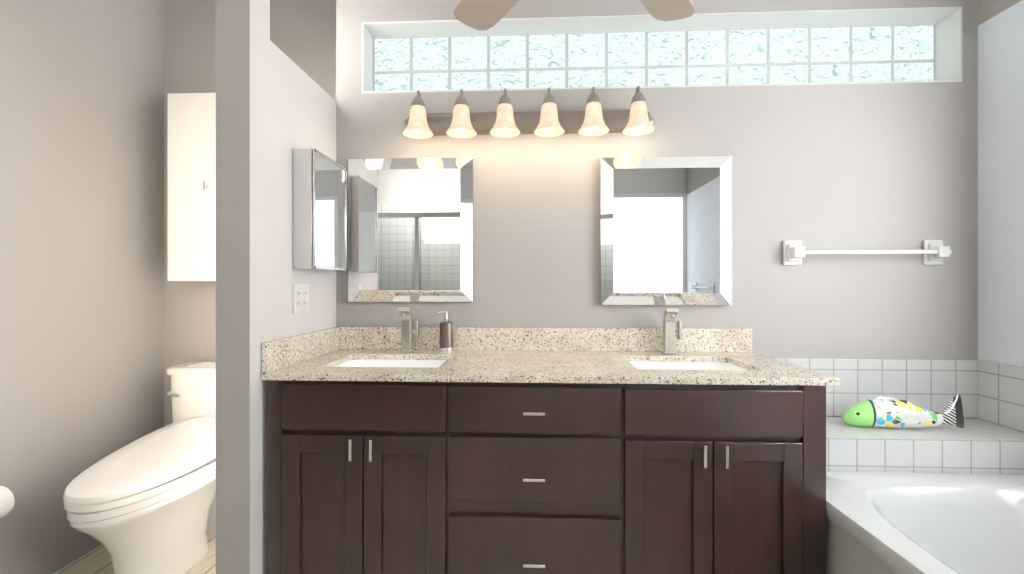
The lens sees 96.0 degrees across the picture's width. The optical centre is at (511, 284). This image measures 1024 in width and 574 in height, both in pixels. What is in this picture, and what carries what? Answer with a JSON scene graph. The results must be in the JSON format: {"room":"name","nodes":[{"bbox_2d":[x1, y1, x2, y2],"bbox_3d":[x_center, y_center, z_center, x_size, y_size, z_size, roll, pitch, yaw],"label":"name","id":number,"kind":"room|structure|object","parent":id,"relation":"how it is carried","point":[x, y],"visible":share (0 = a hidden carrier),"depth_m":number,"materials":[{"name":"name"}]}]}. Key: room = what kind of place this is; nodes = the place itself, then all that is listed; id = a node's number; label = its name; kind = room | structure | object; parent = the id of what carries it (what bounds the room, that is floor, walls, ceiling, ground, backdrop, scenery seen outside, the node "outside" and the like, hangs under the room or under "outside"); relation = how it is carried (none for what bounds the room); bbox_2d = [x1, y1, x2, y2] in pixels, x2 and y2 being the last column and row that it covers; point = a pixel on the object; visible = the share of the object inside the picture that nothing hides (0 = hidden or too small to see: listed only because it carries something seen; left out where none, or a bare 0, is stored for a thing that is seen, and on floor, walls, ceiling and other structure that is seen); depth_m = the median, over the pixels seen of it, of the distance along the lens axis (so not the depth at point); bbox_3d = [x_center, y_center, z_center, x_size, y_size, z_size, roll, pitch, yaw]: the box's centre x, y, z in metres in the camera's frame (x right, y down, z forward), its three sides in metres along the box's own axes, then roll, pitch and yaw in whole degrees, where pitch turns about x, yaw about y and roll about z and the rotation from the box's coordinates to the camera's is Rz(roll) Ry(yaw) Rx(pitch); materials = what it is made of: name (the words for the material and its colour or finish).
{"room":"bathroom","nodes":[
{"label":"bathroom","id":0,"kind":"room"},
{"bbox_2d":[0,0,163,573],"bbox_3d":[-2.016,-0.190,0.393,0.150,2.740,4.120,0,0,3],"label":"wall","id":1,"kind":"structure","parent":0,"point":[81,236],"depth_m":1.96,"materials":[{"name":"grey paint"}]},
{"bbox_2d":[0,486,14,517],"bbox_3d":[-1.822,0.767,1.577,0.128,0.114,0.150,0,0,3],"label":"paper roll","id":2,"kind":"object","parent":1,"relation":"attached to","point":[7,500],"visible":1,"depth_m":1.61,"materials":[{"name":"white paper"}]},
{"bbox_2d":[53,536,215,573],"bbox_3d":[-0.024,1.210,0.301,4.139,0.060,4.420,0,0,3],"label":"floor","id":3,"kind":"structure","parent":0,"point":[96,560],"depth_m":1.94,"materials":[{"name":"brown wood"}]},
{"bbox_2d":[63,361,215,573],"bbox_3d":[-1.448,0.791,1.989,0.510,0.778,0.867,0,0,3],"label":"toilet","id":4,"kind":"object","parent":3,"relation":"on","point":[145,504],"visible":0.69,"depth_m":1.81,"materials":[{"name":"white ceramic"}]},
{"bbox_2d":[261,375,839,573],"bbox_3d":[0.098,0.747,1.735,1.777,0.867,0.597,0,0,3],"label":"bathroom vanity","id":5,"kind":"object","parent":3,"relation":"on","point":[504,450],"depth_m":1.46,"materials":[{"name":"brown wood"}]},
{"bbox_2d":[261,347,839,382],"bbox_3d":[0.109,0.301,1.745,1.828,0.022,0.577,0,0,3],"label":"countertop","id":6,"kind":"structure","parent":5,"relation":"on","point":[456,364],"depth_m":1.61,"materials":[{"name":"beige stone"}]},
{"bbox_2d":[329,355,444,366],"bbox_3d":[-0.462,0.380,1.765,0.448,0.160,0.323,0,0,3],"label":"sink","id":7,"kind":"object","parent":6,"relation":"in","point":[354,360],"depth_m":1.91,"materials":[{"name":"white ceramic"}]},
{"bbox_2d":[398,308,418,352],"bbox_3d":[-0.441,0.194,1.961,0.076,0.191,0.087,0,0,3],"label":"faucet","id":8,"kind":"object","parent":6,"relation":"on","point":[407,331],"visible":1,"depth_m":1.96,"materials":[{"name":"silver metal"}]},
{"bbox_2d":[437,311,453,352],"bbox_3d":[-0.284,0.202,1.980,0.067,0.174,0.062,0,0,3],"label":"soap dispenser","id":9,"kind":"object","parent":6,"relation":"on","point":[446,335],"visible":1,"depth_m":1.96,"materials":[{"name":"brown metal"}]},
{"bbox_2d":[661,308,681,353],"bbox_3d":[0.668,0.194,1.910,0.076,0.191,0.087,0,0,3],"label":"faucet","id":10,"kind":"object","parent":6,"relation":"on","point":[670,333],"visible":1,"depth_m":1.91,"materials":[{"name":"silver metal"}]},
{"bbox_2d":[633,359,740,366],"bbox_3d":[0.647,0.380,1.715,0.448,0.160,0.323,0,0,3],"label":"sink","id":11,"kind":"object","parent":6,"relation":"in","point":[640,362],"depth_m":1.86,"materials":[{"name":"white ceramic"}]},
{"bbox_2d":[826,417,1023,573],"bbox_3d":[1.436,0.872,0.968,0.955,0.616,1.986,0,0,3],"label":"bathtub","id":12,"kind":"object","parent":3,"relation":"on","point":[945,499],"visible":0.69,"depth_m":1.54,"materials":[{"name":"white ceramic"}]},
{"bbox_2d":[842,393,963,427],"bbox_3d":[1.525,0.492,1.807,0.424,0.142,0.080,0,-8,9],"label":"fish figurine","id":13,"kind":"object","parent":12,"relation":"on","point":[882,412],"visible":1,"depth_m":1.78,"materials":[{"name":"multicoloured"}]},
{"bbox_2d":[164,0,335,425],"bbox_3d":[-1.384,-0.190,2.501,1.220,2.740,0.150,0,0,3],"label":"wall","id":14,"kind":"structure","parent":0,"point":[303,35],"depth_m":2.44,"materials":[{"name":"grey paint"}]},
{"bbox_2d":[167,93,215,280],"bbox_3d":[-1.432,-0.478,2.327,0.520,0.924,0.197,0,0,3],"label":"upper cabinet","id":15,"kind":"object","parent":14,"relation":"attached to","point":[191,186],"visible":0.44,"depth_m":2.26,"materials":[{"name":"white paint"}]},
{"bbox_2d":[216,0,335,573],"bbox_3d":[-0.855,-0.190,1.924,0.110,2.740,0.955,0,0,3],"label":"wall","id":16,"kind":"structure","parent":0,"point":[275,105],"depth_m":1.46,"materials":[{"name":"grey paint"}]},
{"bbox_2d":[293,284,308,313],"bbox_3d":[-0.803,0.053,1.756,0.008,0.110,0.112,0,0,3],"label":"electrical outlet plate","id":17,"kind":"object","parent":16,"relation":"attached to","point":[300,298],"visible":1,"depth_m":1.75,"materials":[{"name":"white plastic"}]},
{"bbox_2d":[261,327,340,370],"bbox_3d":[-0.794,0.240,1.788,0.020,0.100,0.575,0,0,3],"label":"backsplash","id":18,"kind":"structure","parent":16,"relation":"attached to","point":[279,352],"depth_m":1.69,"materials":[{"name":"beige stone"}]},
{"bbox_2d":[293,149,346,270],"bbox_3d":[-0.760,-0.279,1.843,0.083,0.442,0.297,0,0,3],"label":"upper cabinet","id":19,"kind":"object","parent":16,"relation":"attached to","point":[320,211],"visible":1,"depth_m":1.73,"materials":[{"name":"silver metal"}]},
{"bbox_2d":[336,0,977,418],"bbox_3d":[0.672,-0.190,2.171,2.919,2.740,0.320,0,0,3],"label":"wall","id":20,"kind":"structure","parent":0,"point":[856,166],"depth_m":1.99,"materials":[{"name":"grey paint"}]},
{"bbox_2d":[348,157,472,301],"bbox_3d":[-0.450,-0.241,2.042,0.556,0.634,0.038,0,0,3],"label":"mirror","id":21,"kind":"object","parent":20,"relation":"attached to","point":[410,229],"visible":1,"depth_m":2.02,"materials":[{"name":"silver mirror"}]},
{"bbox_2d":[402,86,654,138],"bbox_3d":[0.066,-0.723,1.942,1.082,0.188,0.190,0,0,3],"label":"light bar","id":22,"kind":"object","parent":20,"relation":"attached to","point":[593,119],"visible":1,"depth_m":1.93,"materials":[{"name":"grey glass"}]},
{"bbox_2d":[341,327,751,350],"bbox_3d":[0.129,0.240,2.023,1.802,0.100,0.021,0,0,3],"label":"backsplash","id":23,"kind":"structure","parent":20,"relation":"attached to","point":[355,338],"depth_m":2.01,"materials":[{"name":"beige stone"}]},
{"bbox_2d":[362,6,961,92],"bbox_3d":[0.625,-1.010,2.174,2.591,0.340,0.318,0,0,3],"label":"glass block","id":24,"kind":"object","parent":20,"relation":"in","point":[883,45],"visible":0.77,"depth_m":2.11,"materials":[{"name":"grey"}]},
{"bbox_2d":[600,156,731,304],"bbox_3d":[0.663,-0.231,1.991,0.556,0.638,0.038,0,0,3],"label":"mirror","id":25,"kind":"object","parent":20,"relation":"attached to","point":[665,230],"visible":0.92,"depth_m":1.97,"materials":[{"name":"silver mirror"}]},
{"bbox_2d":[783,240,951,264],"bbox_3d":[1.493,-0.135,1.940,0.656,0.106,0.064,0,0,3],"label":"towel rail","id":26,"kind":"object","parent":20,"relation":"attached to","point":[934,252],"visible":1,"depth_m":1.93,"materials":[{"name":"white metal"}]},
{"bbox_2d":[774,358,977,417],"bbox_3d":[1.506,0.441,1.967,0.935,0.246,0.012,0,0,3],"label":"tile","id":27,"kind":"structure","parent":20,"relation":"attached to","point":[935,385],"depth_m":1.96,"materials":[{"name":"white tile"}]},
{"bbox_2d":[978,0,1023,366],"bbox_3d":[1.961,-0.190,0.051,0.150,2.740,3.800,0,0,3],"label":"wall","id":28,"kind":"structure","parent":0,"point":[1001,181],"depth_m":1.85,"materials":[{"name":"white paint"}]},
{"bbox_2d":[978,360,1023,431],"bbox_3d":[1.919,0.499,0.897,0.012,0.362,2.088,0,0,3],"label":"tile","id":29,"kind":"structure","parent":28,"relation":"attached to","point":[1000,394],"depth_m":1.84,"materials":[{"name":"white tile"}]},
{"bbox_3d":[-0.024,-1.600,0.301,4.139,0.080,4.420,0,0,3],"label":"ceiling","id":30,"kind":"structure","parent":0,"visible":0},
{"bbox_2d":[453,0,694,30],"bbox_3d":[0.195,-1.240,1.129,1.295,0.639,1.238,0,0,3],"label":"fan","id":31,"kind":"object","parent":30,"relation":"hanging from","point":[479,15],"visible":1,"depth_m":1.65,"materials":[{"name":"beige"}]}
]}

